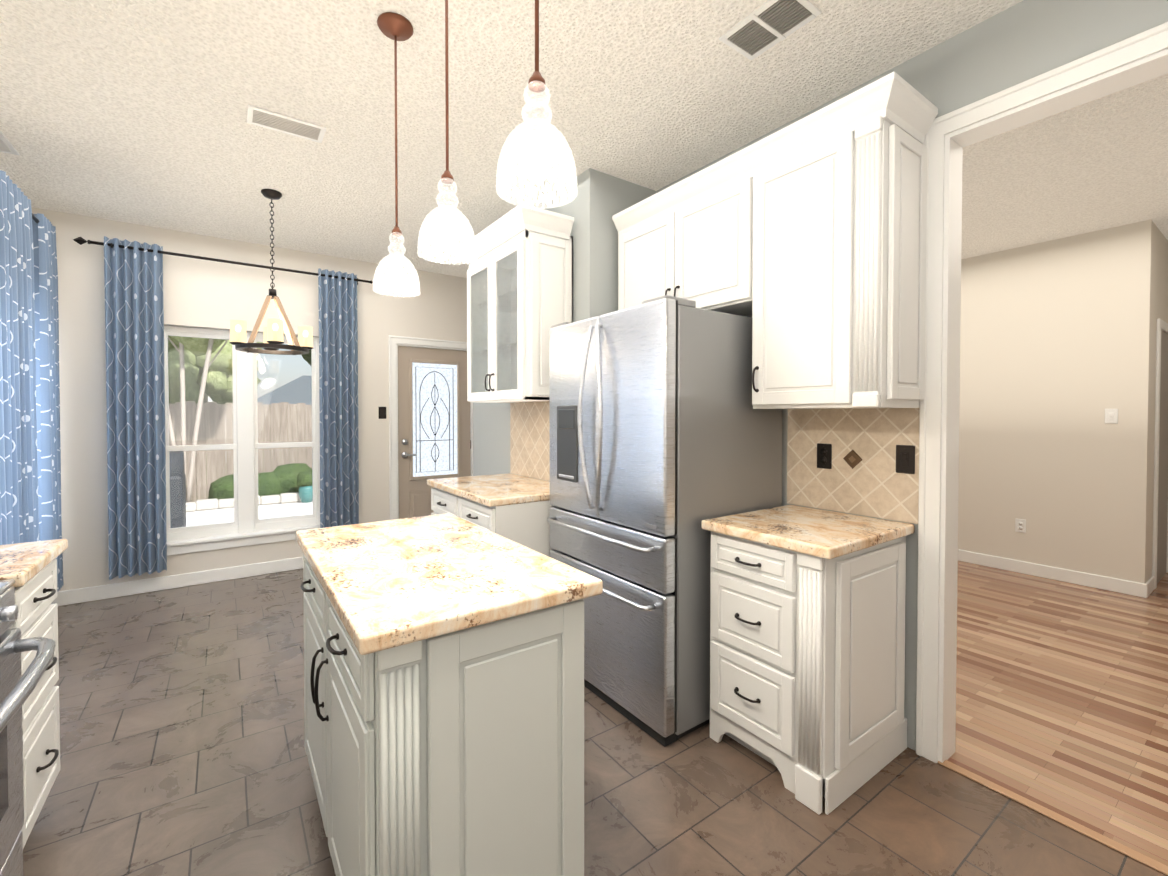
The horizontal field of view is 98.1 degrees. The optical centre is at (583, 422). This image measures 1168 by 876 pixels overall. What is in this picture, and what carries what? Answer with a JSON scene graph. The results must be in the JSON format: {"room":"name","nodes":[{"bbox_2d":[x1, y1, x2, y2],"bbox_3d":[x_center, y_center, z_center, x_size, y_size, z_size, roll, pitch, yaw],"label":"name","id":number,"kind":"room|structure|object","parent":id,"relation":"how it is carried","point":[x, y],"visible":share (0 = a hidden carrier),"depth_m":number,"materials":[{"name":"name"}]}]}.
{"room":"kitchen","nodes":[
{"label":"kitchen","id":0,"kind":"room"},
{"bbox_2d":[31,207,466,590],"bbox_3d":[-2.475,-0.111,4.624,3.760,2.820,0.150,-1,1,-35],"label":"wall","id":1,"kind":"structure","parent":0,"point":[204,294],"depth_m":4.10,"materials":[{"name":"white paint"}]},
{"bbox_2d":[73,236,378,579],"bbox_3d":[-2.780,-0.109,4.223,2.080,2.490,0.139,-1,1,-35],"label":"curtain","id":2,"kind":"object","parent":1,"relation":"attached to","point":[135,376],"visible":0.94,"depth_m":3.84,"materials":[{"name":"blue fabric"}]},
{"bbox_2d":[164,325,319,555],"bbox_3d":[-2.877,0.133,4.313,1.260,1.813,0.170,-1,1,-35],"label":"window","id":3,"kind":"structure","parent":1,"relation":"in","point":[247,527],"depth_m":4.31,"materials":[{"name":"white"}]},
{"bbox_2d":[379,407,385,418],"bbox_3d":[-1.946,-0.095,4.897,0.072,0.116,0.012,-1,1,-35],"label":"light switch","id":4,"kind":"object","parent":1,"relation":"attached to","point":[382,412],"visible":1,"depth_m":4.90,"materials":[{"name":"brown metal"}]},
{"bbox_2d":[388,335,472,519],"bbox_3d":[-1.551,0.219,5.261,0.940,2.140,0.185,-1,1,-35],"label":"door","id":5,"kind":"structure","parent":1,"relation":"attached to","point":[430,421],"depth_m":5.17,"materials":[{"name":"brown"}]},
{"bbox_2d":[473,168,655,481],"bbox_3d":[-0.201,-0.099,3.893,0.650,2.820,1.730,-1,1,-35],"label":"wall","id":6,"kind":"structure","parent":0,"point":[597,203],"depth_m":3.08,"materials":[{"name":"grey paint"}]},
{"bbox_2d":[458,204,573,402],"bbox_3d":[-0.467,-0.690,3.352,0.388,1.100,0.946,-1,1,-35],"label":"upper cabinet","id":7,"kind":"object","parent":6,"relation":"attached to","point":[519,287],"visible":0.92,"depth_m":3.07,"materials":[{"name":"white wood"}]},
{"bbox_2d":[510,401,549,480],"bbox_3d":[-0.263,0.123,3.412,0.009,0.530,1.000,-1,1,-35],"label":"backsplash","id":8,"kind":"structure","parent":6,"relation":"attached to","point":[529,442],"depth_m":3.56,"materials":[{"name":"tile"}]},
{"bbox_2d":[0,0,1167,277],"bbox_3d":[1.749,-1.551,3.398,9.270,0.100,6.990,-1,1,-35],"label":"ceiling","id":9,"kind":"structure","parent":0,"point":[126,110],"depth_m":2.41,"materials":[{"name":"white paint"}]},
{"bbox_2d":[0,130,18,154],"bbox_3d":[-3.106,-1.483,2.643,0.150,0.010,0.320,-1,1,-35],"label":"ceiling vent","id":10,"kind":"object","parent":9,"relation":"in","point":[6,146],"visible":1,"depth_m":2.72,"materials":[{"name":"silver metal"}]},
{"bbox_2d":[229,189,312,354],"bbox_3d":[-2.035,-0.981,3.310,0.470,1.036,0.469,-1,1,-35],"label":"chandelier","id":11,"kind":"object","parent":9,"relation":"hanging from","point":[273,337],"visible":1,"depth_m":3.27,"materials":[{"name":"brown metal"}]},
{"bbox_2d":[247,104,326,142],"bbox_3d":[-1.479,-1.481,2.525,0.330,0.010,0.170,-1,1,-35],"label":"ceiling vent","id":12,"kind":"object","parent":9,"relation":"in","point":[268,119],"visible":0.98,"depth_m":2.51,"materials":[{"name":"silver metal"}]},
{"bbox_2d":[373,12,419,296],"bbox_3d":[-0.700,-0.982,1.890,0.167,0.987,0.167,-1,1,-35],"label":"pendant light","id":13,"kind":"object","parent":9,"relation":"hanging from","point":[395,27],"visible":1,"depth_m":1.88,"materials":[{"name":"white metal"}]},
{"bbox_2d":[417,0,476,264],"bbox_3d":[-0.394,-0.975,1.457,0.167,0.987,0.167,-1,1,-35],"label":"pendant light","id":14,"kind":"object","parent":9,"relation":"hanging from","point":[447,235],"visible":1,"depth_m":1.45,"materials":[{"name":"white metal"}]},
{"bbox_2d":[496,0,577,208],"bbox_3d":[-0.097,-0.968,1.037,0.167,0.987,0.167,-1,1,-35],"label":"pendant light","id":15,"kind":"object","parent":9,"relation":"hanging from","point":[537,158],"visible":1,"depth_m":1.03,"materials":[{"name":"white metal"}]},
{"bbox_2d":[719,0,821,59],"bbox_3d":[0.684,-1.470,1.881,0.200,0.012,0.300,-1,1,-35],"label":"ceiling vent","id":16,"kind":"object","parent":9,"relation":"in","point":[764,27],"visible":1,"depth_m":1.87,"materials":[{"name":"silver metal"}]},
{"bbox_2d":[23,569,1166,875],"bbox_3d":[-0.599,1.395,1.786,3.520,0.100,6.990,-1,1,-35],"label":"floor","id":17,"kind":"structure","parent":0,"point":[181,715],"depth_m":1.84,"materials":[{"name":"tile"}]},
{"bbox_2d":[0,579,55,875],"bbox_3d":[-1.565,0.856,0.958,0.733,1.005,0.766,-1,1,-35],"label":"range","id":18,"kind":"object","parent":17,"relation":"on","point":[17,687],"visible":0.98,"depth_m":1.33,"materials":[{"name":"silver metal"}]},
{"bbox_2d":[0,539,67,848],"bbox_3d":[-1.968,0.886,1.450,0.656,0.930,0.497,-1,1,-35],"label":"base cabinet","id":19,"kind":"object","parent":17,"relation":"on","point":[30,568],"visible":0.58,"depth_m":1.59,"materials":[{"name":"white wood"}]},
{"bbox_2d":[296,513,602,875],"bbox_3d":[-0.531,0.883,1.654,0.629,0.930,1.140,-1,1,-35],"label":"kitchen island","id":20,"kind":"object","parent":17,"relation":"on","point":[444,689],"visible":1,"depth_m":1.24,"materials":[{"name":"white paint"}]},
{"bbox_2d":[427,473,553,556],"bbox_3d":[-0.531,0.857,3.240,0.656,0.930,1.019,-1,1,-35],"label":"base cabinet","id":21,"kind":"object","parent":17,"relation":"on","point":[514,507],"visible":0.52,"depth_m":2.84,"materials":[{"name":"white wood"}]},
{"bbox_2d":[547,295,781,746],"bbox_3d":[0.368,0.403,2.628,0.870,1.857,0.904,-1,1,-35],"label":"fridge","id":22,"kind":"object","parent":17,"relation":"on","point":[665,438],"visible":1,"depth_m":2.22,"materials":[{"name":"grey metal"}]},
{"bbox_2d":[702,505,914,814],"bbox_3d":[0.911,0.875,2.098,0.664,0.930,0.560,-1,1,-35],"label":"base cabinet","id":23,"kind":"object","parent":17,"relation":"on","point":[807,648],"visible":1,"depth_m":1.88,"materials":[{"name":"white wood"}]},
{"bbox_2d":[656,0,1167,750],"bbox_3d":[1.675,-0.063,1.698,0.120,2.820,4.020,-1,1,-35],"label":"wall","id":24,"kind":"structure","parent":0,"point":[1020,42],"depth_m":1.84,"materials":[{"name":"grey paint"}]},
{"bbox_2d":[616,164,751,314],"bbox_3d":[0.619,-0.851,2.760,0.356,0.581,0.950,-1,1,-35],"label":"upper cabinet","id":25,"kind":"object","parent":24,"relation":"attached to","point":[697,247],"depth_m":2.53,"materials":[{"name":"white wood"}]},
{"bbox_2d":[736,96,928,408],"bbox_3d":[1.040,-0.596,2.169,0.356,1.071,0.634,-1,1,-35],"label":"upper cabinet","id":26,"kind":"object","parent":24,"relation":"attached to","point":[801,242],"depth_m":1.96,"materials":[{"name":"white wood"}]},
{"bbox_2d":[843,450,861,468],"bbox_3d":[1.194,0.163,2.256,0.006,0.087,0.087,-1,1,-35],"label":"accent tile","id":27,"kind":"object","parent":24,"relation":"attached to","point":[852,458],"depth_m":2.25,"materials":[{"name":"brown tile"}]},
{"bbox_2d":[787,408,919,523],"bbox_3d":[1.188,0.169,2.279,0.009,0.475,0.600,-1,1,-35],"label":"backsplash","id":28,"kind":"structure","parent":24,"relation":"attached to","point":[872,483],"depth_m":2.25,"materials":[{"name":"tile"}]},
{"bbox_2d":[817,443,831,468],"bbox_3d":[1.117,0.156,2.361,0.010,0.116,0.072,-1,1,-35],"label":"outlet","id":29,"kind":"object","parent":28,"relation":"attached to","point":[824,456],"visible":1,"depth_m":2.35,"materials":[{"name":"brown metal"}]},
{"bbox_2d":[896,445,914,473],"bbox_3d":[1.315,0.151,2.078,0.012,0.116,0.072,-1,1,-35],"label":"light switch","id":30,"kind":"object","parent":28,"relation":"attached to","point":[905,458],"visible":1,"depth_m":2.07,"materials":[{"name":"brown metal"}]},
{"bbox_2d":[916,22,1167,762],"bbox_3d":[1.955,0.090,1.305,0.168,2.527,1.894,-1,1,-35],"label":"trim","id":31,"kind":"structure","parent":24,"relation":"attached to","point":[1141,57],"depth_m":1.99,"materials":[{"name":"white wood"}]},
{"bbox_2d":[947,561,1167,865],"bbox_3d":[3.460,1.358,4.074,5.750,0.100,6.040,-1,1,-35],"label":"floor","id":32,"kind":"structure","parent":0,"point":[1062,698],"depth_m":2.45,"materials":[{"name":"laminate"}]},
{"bbox_2d":[938,760,1167,875],"bbox_3d":[1.913,1.350,1.296,0.042,0.007,1.750,-1,1,-35],"label":"threshold","id":33,"kind":"object","parent":32,"relation":"on","point":[1119,847],"depth_m":1.71,"materials":[{"name":"brown wood"}]},
{"bbox_2d":[958,220,1167,583],"bbox_3d":[4.319,-0.113,4.731,1.280,2.820,5.920,-1,1,-35],"label":"wall","id":34,"kind":"structure","parent":0,"point":[1057,347],"depth_m":4.16,"materials":[{"name":"beige paint"}]},
{"bbox_2d":[1015,518,1025,532],"bbox_3d":[3.780,0.893,4.391,0.010,0.116,0.072,-1,1,-35],"label":"outlet","id":35,"kind":"object","parent":34,"relation":"attached to","point":[1020,525],"visible":1,"depth_m":4.39,"materials":[{"name":"white plastic"}]},
{"bbox_2d":[1105,409,1117,423],"bbox_3d":[4.091,-0.050,3.934,0.012,0.116,0.072,-1,1,-35],"label":"light switch","id":36,"kind":"object","parent":34,"relation":"attached to","point":[1111,416],"visible":1,"depth_m":3.93,"materials":[{"name":"white plastic"}]},
{"bbox_2d":[1152,319,1167,588],"bbox_3d":[4.792,0.246,4.190,0.780,2.120,0.018,-1,1,-35],"label":"door frame","id":37,"kind":"structure","parent":34,"relation":"attached to","point":[1160,541],"depth_m":4.14,"materials":[{"name":"white wood"}]},
{"bbox_3d":[-1.978,-0.048,0.769,0.120,2.820,6.720,-1,1,-35],"label":"wall","id":38,"kind":"structure","parent":0,"visible":0},
{"bbox_2d":[0,170,63,591],"bbox_3d":[-3.154,-0.095,2.693,0.168,2.510,2.100,-1,1,-35],"label":"curtain","id":39,"kind":"object","parent":38,"relation":"attached to","point":[30,480],"visible":0.77,"depth_m":3.01,"materials":[{"name":"blue fabric"}]},
{"bbox_2d":[51,557,302,605],"bbox_3d":[-2.870,1.253,4.264,2.375,0.105,0.018,-1,1,-35],"label":"baseboard","id":40,"kind":"structure","parent":38,"relation":"attached to","point":[121,589],"depth_m":3.99,"materials":[{"name":"white wood"}]},
{"bbox_2d":[958,549,1150,597],"bbox_3d":[3.182,1.237,5.244,0.018,0.105,3.564,-1,1,-35],"label":"baseboard","id":41,"kind":"structure","parent":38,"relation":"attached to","point":[1143,590],"depth_m":4.18,"materials":[{"name":"white wood"}]},
{"bbox_2d":[1148,576,1154,592],"bbox_3d":[4.350,1.259,3.896,0.300,0.105,0.014,-1,1,-35],"label":"baseboard","id":42,"kind":"structure","parent":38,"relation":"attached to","point":[1152,579],"depth_m":3.92,"materials":[{"name":"white wood"}]},
{"label":"outside","id":43,"kind":"structure","parent":0,"visible":0},
{"bbox_2d":[175,440,312,526],"bbox_3d":[-18.912,1.155,26.631,32.000,0.130,54.730,-1,1,-35],"label":"ground","id":44,"kind":"structure","parent":43,"point":[282,512],"depth_m":7.79,"materials":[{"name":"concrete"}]},
{"bbox_2d":[169,451,185,527],"bbox_3d":[-5.558,0.892,6.263,0.980,1.060,0.560,-1,1,-35],"label":"outdoor grill","id":45,"kind":"object","parent":44,"relation":"on","point":[179,504],"depth_m":6.30,"materials":[{"name":"grey metal"}]},
{"bbox_2d":[168,336,227,501],"bbox_3d":[-6.764,-1.326,8.142,2.882,5.508,2.016,-1,1,-35],"label":"tree","id":46,"kind":"object","parent":44,"relation":"on","point":[189,341],"depth_m":8.18,"materials":[{"name":"beige plant"}]},
{"bbox_2d":[168,340,310,477],"bbox_3d":[-9.054,-2.341,11.729,11.165,7.416,5.105,-1,1,-35],"label":"tree","id":47,"kind":"object","parent":44,"relation":"on","point":[212,381],"depth_m":10.08,"materials":[{"name":"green plant"}]},
{"bbox_2d":[169,401,311,501],"bbox_3d":[-6.577,0.511,9.187,20.018,1.788,0.160,-1,1,-35],"label":"fence","id":48,"kind":"object","parent":44,"relation":"on","point":[220,438],"depth_m":9.19,"materials":[{"name":"brown wood"}]},
{"bbox_2d":[186,492,312,511],"bbox_3d":[-4.574,1.308,8.351,4.589,0.160,1.519,-1,1,-35],"label":"garden","id":49,"kind":"object","parent":44,"relation":"on","point":[216,503],"depth_m":8.22,"materials":[{"name":"grey stone"}]},
{"bbox_2d":[208,375,311,442],"bbox_3d":[-13.401,-0.662,26.169,16.500,3.580,18.800,-1,1,-35],"label":"neighbor house","id":50,"kind":"structure","parent":44,"relation":"on","point":[297,396],"depth_m":26.12,"materials":[{"name":"beige"}]},
{"bbox_2d":[208,463,312,502],"bbox_3d":[-5.530,1.068,8.810,5.045,0.904,1.099,-1,1,-35],"label":"shrubs","id":51,"kind":"object","parent":44,"relation":"on","point":[305,495],"depth_m":8.74,"materials":[{"name":"green plant"}]}
]}

